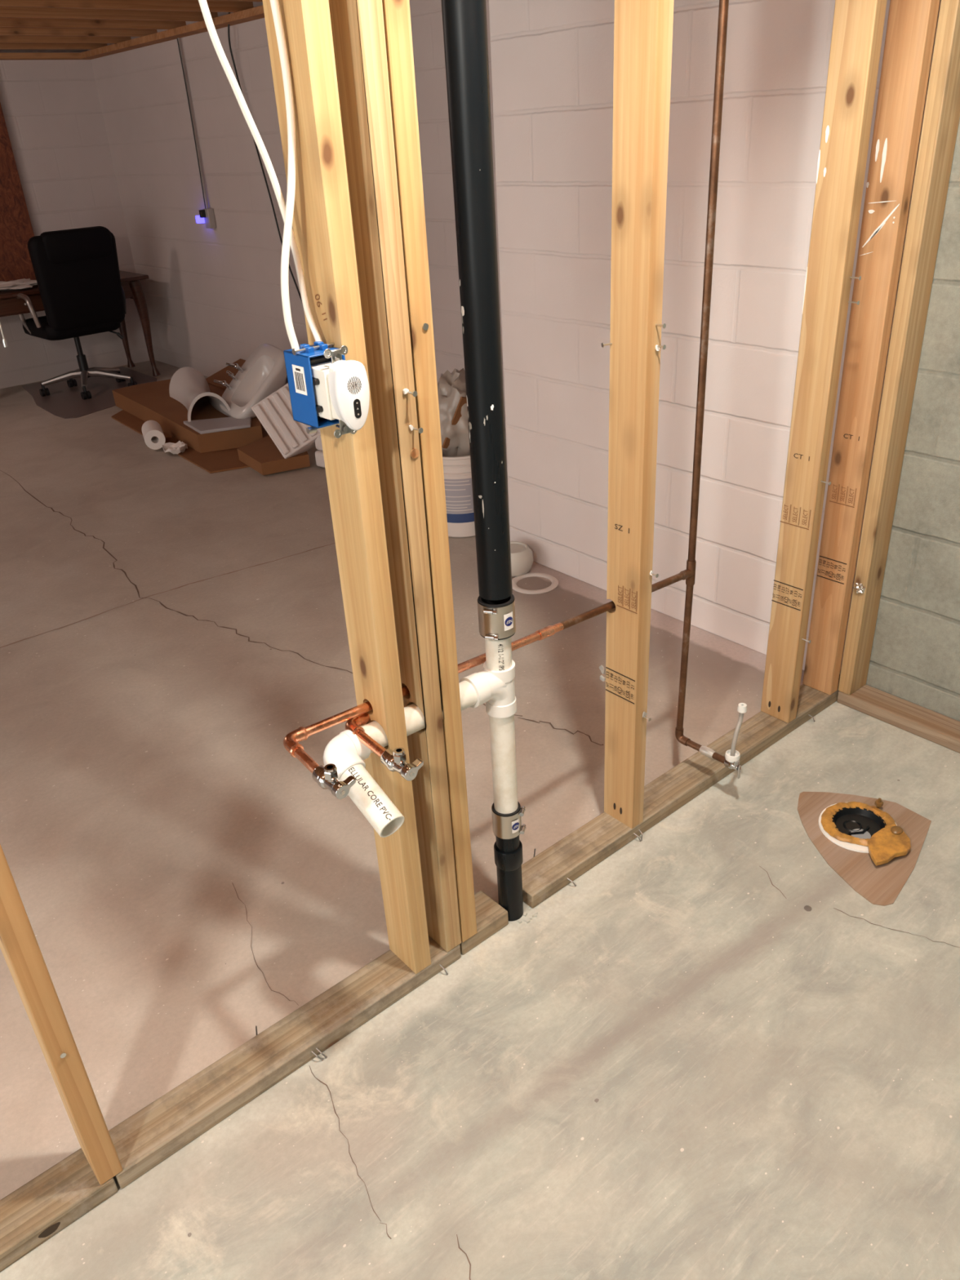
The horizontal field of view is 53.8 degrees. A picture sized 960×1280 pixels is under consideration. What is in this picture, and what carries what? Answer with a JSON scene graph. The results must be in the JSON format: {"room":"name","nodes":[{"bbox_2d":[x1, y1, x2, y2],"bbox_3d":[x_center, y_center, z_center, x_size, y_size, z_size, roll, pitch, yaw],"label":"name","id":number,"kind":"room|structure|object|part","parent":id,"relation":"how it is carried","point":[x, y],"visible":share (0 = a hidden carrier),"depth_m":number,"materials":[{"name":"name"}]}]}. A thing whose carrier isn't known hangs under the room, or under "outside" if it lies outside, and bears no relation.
{"room":"unfinished basement bathroom","nodes":[
{"label":"unfinished basement bathroom","id":0,"kind":"room"},
{"bbox_2d":[0,322,8,346],"bbox_3d":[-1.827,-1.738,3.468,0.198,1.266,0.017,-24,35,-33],"label":"chair leg","id":1,"kind":"object","parent":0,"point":[4,340],"visible":1,"depth_m":3.70,"materials":[{"name":"silver metal"}]},
{"bbox_2d":[0,49,150,388],"bbox_3d":[-5.094,-2.253,5.385,6.200,2.360,0.200,-24,35,-33],"label":"wall","id":2,"kind":"structure","parent":0,"point":[51,108],"depth_m":6.76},
{"bbox_2d":[0,102,35,281],"bbox_3d":[-3.917,-2.882,6.009,1.910,1.350,0.043,-24,35,-33],"label":"board","id":3,"kind":"object","parent":2,"relation":"attached to","point":[15,226],"visible":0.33,"depth_m":6.59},
{"bbox_2d":[0,52,81,60],"bbox_3d":[-5.005,-3.004,4.885,5.900,0.034,0.098,-24,35,-33],"label":"beam","id":4,"kind":"structure","parent":2,"relation":"attached to","point":[65,55],"depth_m":6.33,"materials":[{"name":"brown wood"}]},
{"bbox_2d":[0,0,262,49],"bbox_3d":[-1.936,-1.593,1.615,6.400,0.270,9.900,-24,35,-33],"label":"ceiling","id":5,"kind":"structure","parent":0,"point":[24,24],"depth_m":5.05,"materials":[{"name":"brown wood"}]},
{"bbox_2d":[88,0,506,460],"bbox_3d":[-1.039,-2.516,5.429,0.200,2.360,5.210,-24,35,-33],"label":"wall","id":6,"kind":"structure","parent":0,"point":[213,296],"depth_m":5.89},
{"bbox_2d":[79,4,264,59],"bbox_3d":[-1.139,-3.217,4.857,0.098,0.034,5.000,-24,35,-33],"label":"beam","id":7,"kind":"structure","parent":6,"relation":"on","point":[257,12],"depth_m":5.47,"materials":[{"name":"brown wood"}]},
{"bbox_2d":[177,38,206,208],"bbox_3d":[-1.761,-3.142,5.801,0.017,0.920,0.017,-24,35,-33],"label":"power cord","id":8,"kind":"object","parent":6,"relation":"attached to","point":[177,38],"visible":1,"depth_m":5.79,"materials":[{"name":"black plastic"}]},
{"bbox_2d":[177,37,208,208],"bbox_3d":[-1.760,-3.168,5.810,0.011,0.958,0.012,-24,35,-33],"label":"conduit","id":9,"kind":"object","parent":6,"relation":"attached to","point":[199,160],"visible":0.66,"depth_m":5.83,"materials":[{"name":"grey metal"}]},
{"bbox_2d":[195,208,216,228],"bbox_3d":[-1.758,-2.697,6.058,0.073,0.115,0.135,-24,35,-33],"label":"wall outlet","id":10,"kind":"object","parent":6,"relation":"attached to","point":[206,215],"visible":1,"depth_m":6.03,"materials":[{"name":"beige paint"}]},
{"bbox_2d":[195,215,204,223],"bbox_3d":[-1.794,-2.703,6.083,0.050,0.045,0.050,-24,35,-33],"label":"night light","id":11,"kind":"object","parent":10,"relation":"attached to","point":[198,220],"depth_m":6.07,"materials":[{"name":"blue"}]},
{"bbox_2d":[227,12,302,304],"bbox_3d":[-1.137,-2.381,5.389,0.035,2.133,0.584,-23,34,-32],"label":"cable","id":12,"kind":"object","parent":6,"relation":"attached to","point":[228,35],"visible":0.53,"depth_m":5.37,"materials":[{"name":"black plastic"}]},
{"bbox_2d":[0,360,959,1279],"bbox_3d":[-1.817,0.415,2.699,6.400,0.121,9.900,-24,35,-33],"label":"floor","id":13,"kind":"structure","parent":0,"point":[678,1068],"depth_m":1.95,"materials":[{"name":"concrete"}]},
{"bbox_2d":[0,1147,117,1271],"bbox_3d":[-1.277,1.165,1.087,1.732,0.038,0.090,-24,35,-33],"label":"plate","id":14,"kind":"object","parent":13,"relation":"on","point":[48,1203],"visible":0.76,"depth_m":1.50,"materials":[{"name":"brown wood"}]},
{"bbox_2d":[0,844,122,1184],"bbox_3d":[-0.672,-0.047,1.067,0.038,2.047,0.094,-24,35,-33],"label":"stud","id":15,"kind":"object","parent":14,"relation":"on","point":[19,945],"visible":1,"depth_m":1.36,"materials":[{"name":"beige wood"}]},
{"bbox_2d":[0,270,160,376],"bbox_3d":[-3.128,-2.108,6.652,1.590,0.703,0.580,-24,35,-33],"label":"writing desk","id":16,"kind":"object","parent":13,"relation":"on","point":[10,305],"visible":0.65,"depth_m":6.72,"materials":[{"name":"brown wood"}]},
{"bbox_2d":[0,278,37,290],"bbox_3d":[-3.201,-2.398,6.404,0.508,0.056,0.393,-11,29,-14],"label":"paper sheets","id":17,"kind":"object","parent":16,"relation":"on","point":[24,283],"visible":0.89,"depth_m":6.35,"materials":[{"name":"beige paper"}]},
{"bbox_3d":[-3.045,-2.244,6.326,0.550,0.093,0.010,-24,35,-33],"label":"drawer","id":18,"kind":"part","parent":16,"relation":"part of","materials":[{"name":"brown wood"}]},
{"bbox_3d":[-2.739,-2.416,7.207,0.099,0.678,0.099,-24,35,-33],"label":"leg","id":19,"kind":"part","parent":16,"relation":"part of","materials":[{"name":"brown wood"}]},
{"bbox_3d":[-2.452,-2.268,6.902,0.099,0.678,0.099,-24,35,-33],"label":"leg","id":20,"kind":"part","parent":16,"relation":"part of","materials":[{"name":"brown wood"}]},
{"bbox_2d":[21,366,156,418],"bbox_3d":[-2.712,-1.764,6.701,0.900,0.004,1.300,-24,35,-33],"label":"chair mat","id":21,"kind":"object","parent":13,"relation":"on","point":[64,402],"visible":0.71,"depth_m":6.62,"materials":[{"name":"grey plastic"}]},
{"bbox_2d":[15,226,137,399],"bbox_3d":[-2.773,-2.228,6.451,0.646,1.061,0.601,-24,35,-33],"label":"office chair","id":22,"kind":"object","parent":21,"relation":"on","point":[77,272],"visible":0.98,"depth_m":6.22,"materials":[{"name":"black metal"}]},
{"bbox_3d":[-2.996,-2.156,6.284,0.063,0.281,0.376,-22,34,-31],"label":"armrest","id":23,"kind":"part","parent":22,"relation":"part of","materials":[{"name":"silver metal"}]},
{"bbox_3d":[-2.912,-1.834,6.618,0.298,0.084,0.052,-9,29,-11],"label":"leg","id":24,"kind":"part","parent":22,"relation":"part of","materials":[{"name":"silver metal"}]},
{"bbox_3d":[-2.805,-2.168,6.505,0.520,0.100,0.500,-27,36,-37],"label":"seat","id":25,"kind":"part","parent":22,"relation":"part of","materials":[{"name":"black leather"}]},
{"bbox_3d":[-2.626,-2.365,6.218,0.560,0.615,0.161,-27,36,-37],"label":"backrest","id":26,"kind":"part","parent":22,"relation":"part of","materials":[{"name":"black leather"}]},
{"bbox_3d":[-2.734,-1.804,6.543,0.052,0.084,0.245,-10,29,-13],"label":"leg","id":27,"kind":"part","parent":22,"relation":"part of","materials":[{"name":"silver metal"}]},
{"bbox_3d":[-2.697,-1.921,6.756,0.052,0.084,0.291,12,32,27],"label":"leg","id":28,"kind":"part","parent":22,"relation":"part of","materials":[{"name":"silver metal"}]},
{"bbox_3d":[-2.605,-1.859,6.631,0.328,0.084,0.052,0,28,5],"label":"leg","id":29,"kind":"part","parent":22,"relation":"part of","materials":[{"name":"silver metal"}]},
{"bbox_3d":[-2.567,-2.143,6.612,0.141,0.093,0.024,-7,29,-8],"label":"tilt lever","id":30,"kind":"part","parent":22,"relation":"part of","materials":[{"name":"black plastic"}]},
{"bbox_3d":[-2.561,-2.352,6.599,0.063,0.281,0.376,-26,36,-36],"label":"armrest","id":31,"kind":"part","parent":22,"relation":"part of","materials":[{"name":"black plastic"}]},
{"bbox_2d":[111,409,268,473],"bbox_3d":[-1.743,-1.327,5.778,0.819,0.009,2.170,-17,31,-23],"label":"cardboard sheet","id":32,"kind":"object","parent":13,"relation":"on","point":[227,460],"visible":0.22,"depth_m":5.14,"materials":[{"name":"brown cardboard"}]},
{"bbox_2d":[141,420,187,453],"bbox_3d":[-1.786,-1.129,5.286,0.179,0.110,0.438,-24,35,-33],"label":"paper towel roll","id":33,"kind":"object","parent":32,"relation":"on","point":[152,431],"visible":1,"depth_m":5.26,"materials":[{"name":"beige paper"}]},
{"bbox_2d":[111,378,262,453],"bbox_3d":[-1.711,-1.408,5.803,0.584,0.103,1.593,-22,33,-30],"label":"cardboard box","id":34,"kind":"object","parent":32,"relation":"on","point":[151,401],"visible":0.65,"depth_m":5.57,"materials":[{"name":"brown cardboard"}]},
{"bbox_2d":[168,367,231,422],"bbox_3d":[-1.678,-1.466,5.620,0.250,0.165,0.772,-14,30,-19],"label":"pedestal","id":35,"kind":"object","parent":34,"relation":"on","point":[188,385],"visible":0.98,"depth_m":5.72,"materials":[{"name":"beige ceramic"}]},
{"bbox_2d":[183,417,251,434],"bbox_3d":[-1.458,-1.190,5.239,0.375,0.018,0.259,-8,29,-9],"label":"plastic film","id":36,"kind":"object","parent":34,"relation":"on","point":[224,424],"visible":0.94,"depth_m":5.21,"materials":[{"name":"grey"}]},
{"bbox_2d":[205,358,287,389],"bbox_3d":[-1.522,-1.694,6.108,0.330,0.090,0.700,-24,35,-33],"label":"cardboard sheet","id":37,"kind":"object","parent":34,"relation":"on","point":[221,375],"visible":0.29,"depth_m":6.23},
{"bbox_2d":[213,343,286,418],"bbox_3d":[-1.289,-1.467,5.389,0.365,0.362,0.360,-24,35,-33],"label":"toilet","id":38,"kind":"object","parent":34,"relation":"on","point":[264,372],"visible":0.88,"depth_m":5.41,"materials":[{"name":"beige ceramic"}]},
{"bbox_2d":[213,362,244,390],"bbox_3d":[-1.415,-1.499,5.394,0.183,0.153,0.117,-24,35,-33],"label":"faucet","id":39,"kind":"object","parent":38,"relation":"on","point":[237,383],"depth_m":5.42,"materials":[{"name":"silver metal"}]},
{"bbox_2d":[237,435,310,475],"bbox_3d":[-1.091,-0.993,5.009,0.342,0.063,0.507,-16,31,-22],"label":"cardboard sheet","id":40,"kind":"object","parent":32,"relation":"on","point":[262,455],"visible":0.65,"depth_m":4.84,"materials":[{"name":"brown cardboard"}]},
{"bbox_2d":[251,382,320,458],"bbox_3d":[-0.956,-1.117,4.829,0.382,0.404,0.270,-11,29,-14],"label":"foam block","id":41,"kind":"object","parent":40,"relation":"on","point":[291,437],"visible":0.76,"depth_m":4.76,"materials":[{"name":"white plastic"}]},
{"bbox_2d":[108,934,461,1188],"bbox_3d":[-0.340,0.739,1.761,0.720,0.050,0.118,-24,35,-33],"label":"plate","id":42,"kind":"object","parent":13,"relation":"on","point":[150,1135],"visible":0.88,"depth_m":1.71,"materials":[{"name":"brown wood"}]},
{"bbox_2d":[262,0,431,973],"bbox_3d":[-0.193,-0.264,1.416,0.039,2.047,0.089,-24,35,-33],"label":"stud","id":43,"kind":"object","parent":42,"relation":"on","point":[322,224],"visible":0.83,"depth_m":1.39,"materials":[{"name":"brown wood"}]},
{"bbox_2d":[283,341,345,434],"bbox_3d":[-0.227,-0.353,1.315,0.063,0.116,0.066,-24,35,-33],"label":"electrical box","id":44,"kind":"object","parent":43,"relation":"attached to","point":[298,362],"visible":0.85,"depth_m":1.30,"materials":[{"name":"blue plastic"}]},
{"bbox_2d":[198,0,322,342],"bbox_3d":[-0.301,-0.801,1.054,0.137,0.979,0.037,-24,35,-33],"label":"electrical cable","id":45,"kind":"object","parent":44,"relation":"attached to","point":[203,4],"visible":0.92,"depth_m":1.19,"materials":[{"name":"white plastic"}]},
{"bbox_2d":[270,0,299,350],"bbox_3d":[-0.268,-0.811,1.071,0.018,0.982,0.075,19,36,36],"label":"electrical cable","id":46,"kind":"object","parent":44,"relation":"attached to","point":[275,6],"visible":0.87,"depth_m":1.20,"materials":[{"name":"white plastic"}]},
{"bbox_2d":[311,345,356,438],"bbox_3d":[-0.203,-0.339,1.287,0.046,0.119,0.078,-24,35,-33],"label":"receptacle","id":47,"kind":"object","parent":44,"relation":"attached to","point":[325,409],"visible":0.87,"depth_m":1.27,"materials":[{"name":"white plastic"}]},
{"bbox_2d":[328,360,369,430],"bbox_3d":[-0.172,-0.323,1.247,0.049,0.091,0.030,-24,35,-33],"label":"detector","id":48,"kind":"object","parent":47,"relation":"attached to","point":[348,384],"visible":1,"depth_m":1.23,"materials":[{"name":"white plastic"}]},
{"bbox_2d":[347,376,361,394],"bbox_3d":[-0.163,-0.331,1.231,0.021,0.023,0.001,-24,35,-33],"label":"speaker grille","id":49,"kind":"object","parent":48,"relation":"attached to","point":[354,383],"depth_m":1.23,"materials":[{"name":"white plastic"}]},
{"bbox_3d":[-0.161,-0.304,1.246,0.010,0.025,0.001,-24,35,-33],"label":"button panel","id":50,"kind":"part","parent":48,"relation":"part of","materials":[{"name":"black plastic"}]},
{"bbox_2d":[345,712,423,781],"bbox_3d":[-0.136,0.155,1.568,0.121,0.046,0.196,-24,35,-33],"label":"branch","id":51,"kind":"object","parent":43,"relation":"attached to","point":[394,760],"visible":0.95,"depth_m":1.51,"materials":[{"name":"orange metal"}]},
{"bbox_3d":[-0.106,0.205,1.488,0.037,0.024,0.013,-24,35,-33],"label":"handle","id":52,"kind":"part","parent":51,"relation":"part of","materials":[{"name":"silver metal"}]},
{"bbox_2d":[283,0,741,799],"bbox_3d":[0.105,-0.483,1.512,1.106,2.214,0.193,-25,35,-35],"label":"pipe","id":53,"kind":"object","parent":43,"relation":"attached to","point":[326,776],"visible":1,"depth_m":1.85,"materials":[{"name":"brown metal"}]},
{"bbox_3d":[-0.203,0.222,1.414,0.037,0.024,0.013,-24,35,-33],"label":"handle","id":54,"kind":"part","parent":53,"relation":"part of","materials":[{"name":"silver metal"}]},
{"bbox_2d":[724,702,746,762],"bbox_3d":[0.610,0.221,2.250,0.054,0.141,0.036,-24,35,-33],"label":"supply hose","id":55,"kind":"object","parent":53,"relation":"on","point":[731,755],"visible":1,"depth_m":2.25,"materials":[{"name":"grey plastic"}]},
{"bbox_3d":[0.621,0.317,2.270,0.008,0.036,0.006,-24,35,-33],"label":"handle","id":56,"kind":"part","parent":53,"relation":"part of","materials":[{"name":"silver metal"}]},
{"bbox_2d":[328,0,461,951],"bbox_3d":[-0.127,-0.288,1.453,0.038,2.047,0.108,-24,35,-33],"label":"stud","id":57,"kind":"object","parent":42,"relation":"on","point":[357,26],"visible":0.88,"depth_m":1.40,"materials":[{"name":"brown wood"}]},
{"bbox_2d":[315,429,324,467],"bbox_3d":[-0.736,-1.015,4.818,0.164,0.252,0.170,18,35,34],"label":"foam block","id":58,"kind":"object","parent":13,"relation":"on","point":[319,457],"visible":0.17,"depth_m":4.81,"materials":[{"name":"white plastic"}]},
{"bbox_2d":[323,0,525,920],"bbox_3d":[-0.088,-0.349,1.356,0.423,2.320,0.191,-24,35,-33],"label":"stack","id":59,"kind":"object","parent":13,"relation":"on","point":[464,24],"visible":0.98,"depth_m":1.51,"materials":[{"name":"black plastic"}]},
{"bbox_2d":[442,455,475,537],"bbox_3d":[-0.081,-0.639,3.956,0.302,0.351,0.302,-24,35,-33],"label":"plastic bucket","id":60,"kind":"object","parent":13,"relation":"on","point":[456,469],"visible":0.27,"depth_m":3.83,"materials":[{"name":"beige plastic"}]},
{"bbox_2d":[437,368,470,457],"bbox_3d":[-0.099,-0.882,3.854,0.250,0.429,0.240,-8,29,-9],"label":"trash bag","id":61,"kind":"object","parent":60,"relation":"in","point":[451,387],"visible":0.48,"depth_m":3.75,"materials":[{"name":"beige plastic"}]},
{"bbox_2d":[441,396,466,448],"bbox_3d":[-0.074,-0.864,3.781,0.158,0.233,0.073,-24,35,-33],"label":"cardboard piece","id":62,"kind":"object","parent":61,"relation":"in","point":[463,400],"visible":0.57,"depth_m":3.74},
{"bbox_2d":[459,890,508,954],"bbox_3d":[-0.016,0.596,2.002,0.127,0.038,0.089,-24,35,-33],"label":"plate","id":63,"kind":"object","parent":13,"relation":"on","point":[491,917],"visible":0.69,"depth_m":1.99,"materials":[{"name":"brown wood"}]},
{"bbox_2d":[382,0,476,942],"bbox_3d":[-0.096,-0.307,1.485,0.052,2.047,0.092,-24,35,-33],"label":"stud","id":64,"kind":"object","parent":63,"relation":"on","point":[397,15],"visible":0.45,"depth_m":1.42,"materials":[{"name":"brown wood"}]},
{"bbox_2d":[510,541,533,577],"bbox_3d":[0.124,-0.305,3.590,0.156,0.100,0.156,-24,35,-33],"label":"round bowl","id":65,"kind":"object","parent":13,"relation":"on","point":[522,556],"visible":0.56,"depth_m":3.54,"materials":[{"name":"beige ceramic"}]},
{"bbox_2d":[517,907,537,923],"bbox_3d":[0.101,0.592,2.030,0.047,0.005,0.030,-24,35,-33],"label":"rubble","id":66,"kind":"object","parent":13,"relation":"on","point":[534,913],"visible":1,"depth_m":2.03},
{"bbox_2d":[511,572,558,594],"bbox_3d":[0.200,-0.211,3.503,0.180,0.009,0.180,-24,35,-33],"label":"ring","id":67,"kind":"object","parent":13,"relation":"on","point":[554,581],"visible":0.96,"depth_m":3.49,"materials":[{"name":"beige plastic"}]},
{"bbox_2d":[521,751,735,907],"bbox_3d":[0.338,0.446,2.228,0.695,0.050,0.148,-24,35,-33],"label":"plate","id":68,"kind":"object","parent":13,"relation":"on","point":[555,868],"depth_m":2.21,"materials":[{"name":"brown wood"}]},
{"bbox_2d":[599,0,674,828],"bbox_3d":[0.280,-0.476,1.758,0.058,2.047,0.127,-24,35,-33],"label":"stud","id":69,"kind":"object","parent":68,"relation":"on","point":[643,28],"visible":1,"depth_m":1.73,"materials":[{"name":"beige wood"}]},
{"bbox_2d":[735,674,839,765],"bbox_3d":[0.841,0.226,2.581,0.562,0.050,0.129,-24,35,-33],"label":"plate","id":70,"kind":"object","parent":13,"relation":"on","point":[762,730],"depth_m":2.56,"materials":[{"name":"brown wood"}]},
{"bbox_2d":[760,0,887,723],"bbox_3d":[0.772,-0.691,2.101,0.040,2.047,0.112,-24,35,-33],"label":"stud","id":71,"kind":"object","parent":70,"relation":"on","point":[858,25],"visible":1,"depth_m":2.09,"materials":[{"name":"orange wood"}]},
{"bbox_2d":[802,0,939,694],"bbox_3d":[0.918,-0.764,2.220,0.039,2.047,0.089,-24,35,-33],"label":"stud","id":72,"kind":"object","parent":70,"relation":"on","point":[911,26],"visible":1,"depth_m":2.21,"materials":[{"name":"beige wood"}]},
{"bbox_2d":[804,905,811,911],"bbox_3d":[0.696,0.570,2.010,0.016,0.002,0.016,-24,35,-33],"label":"disc","id":73,"kind":"object","parent":13,"relation":"on","point":[806,908],"visible":1,"depth_m":2.01,"materials":[{"name":"grey"}]},
{"bbox_2d":[797,791,931,906],"bbox_3d":[0.856,0.460,2.195,0.295,0.002,0.373,15,33,30],"label":"floor patch","id":74,"kind":"object","parent":13,"relation":"on","point":[882,884],"depth_m":2.15,"materials":[{"name":"brown wood"}]},
{"bbox_2d":[817,798,911,865],"bbox_3d":[0.893,0.438,2.197,0.178,0.035,0.223,-9,29,-10],"label":"flange","id":75,"kind":"object","parent":74,"relation":"on","point":[854,826],"visible":1,"depth_m":2.20,"materials":[{"name":"orange wax"}]},
{"bbox_2d":[836,684,959,753],"bbox_3d":[1.890,0.578,1.826,0.087,0.038,2.598,-24,35,-33],"label":"plate","id":76,"kind":"object","parent":13,"relation":"on","point":[940,729],"visible":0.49,"depth_m":2.57,"materials":[{"name":"brown wood"}]},
{"bbox_2d":[838,0,959,694],"bbox_3d":[1.001,-0.762,2.208,0.100,2.047,0.038,-24,35,-33],"label":"stud","id":77,"kind":"object","parent":76,"relation":"on","point":[941,116],"visible":1,"depth_m":2.21,"materials":[{"name":"brown wood"}]},
{"bbox_2d":[488,0,959,721],"bbox_3d":[1.907,-0.755,1.846,0.871,2.360,4.690,-24,35,-33],"label":"wall","id":78,"kind":"structure","parent":0,"point":[553,60],"depth_m":2.72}
]}

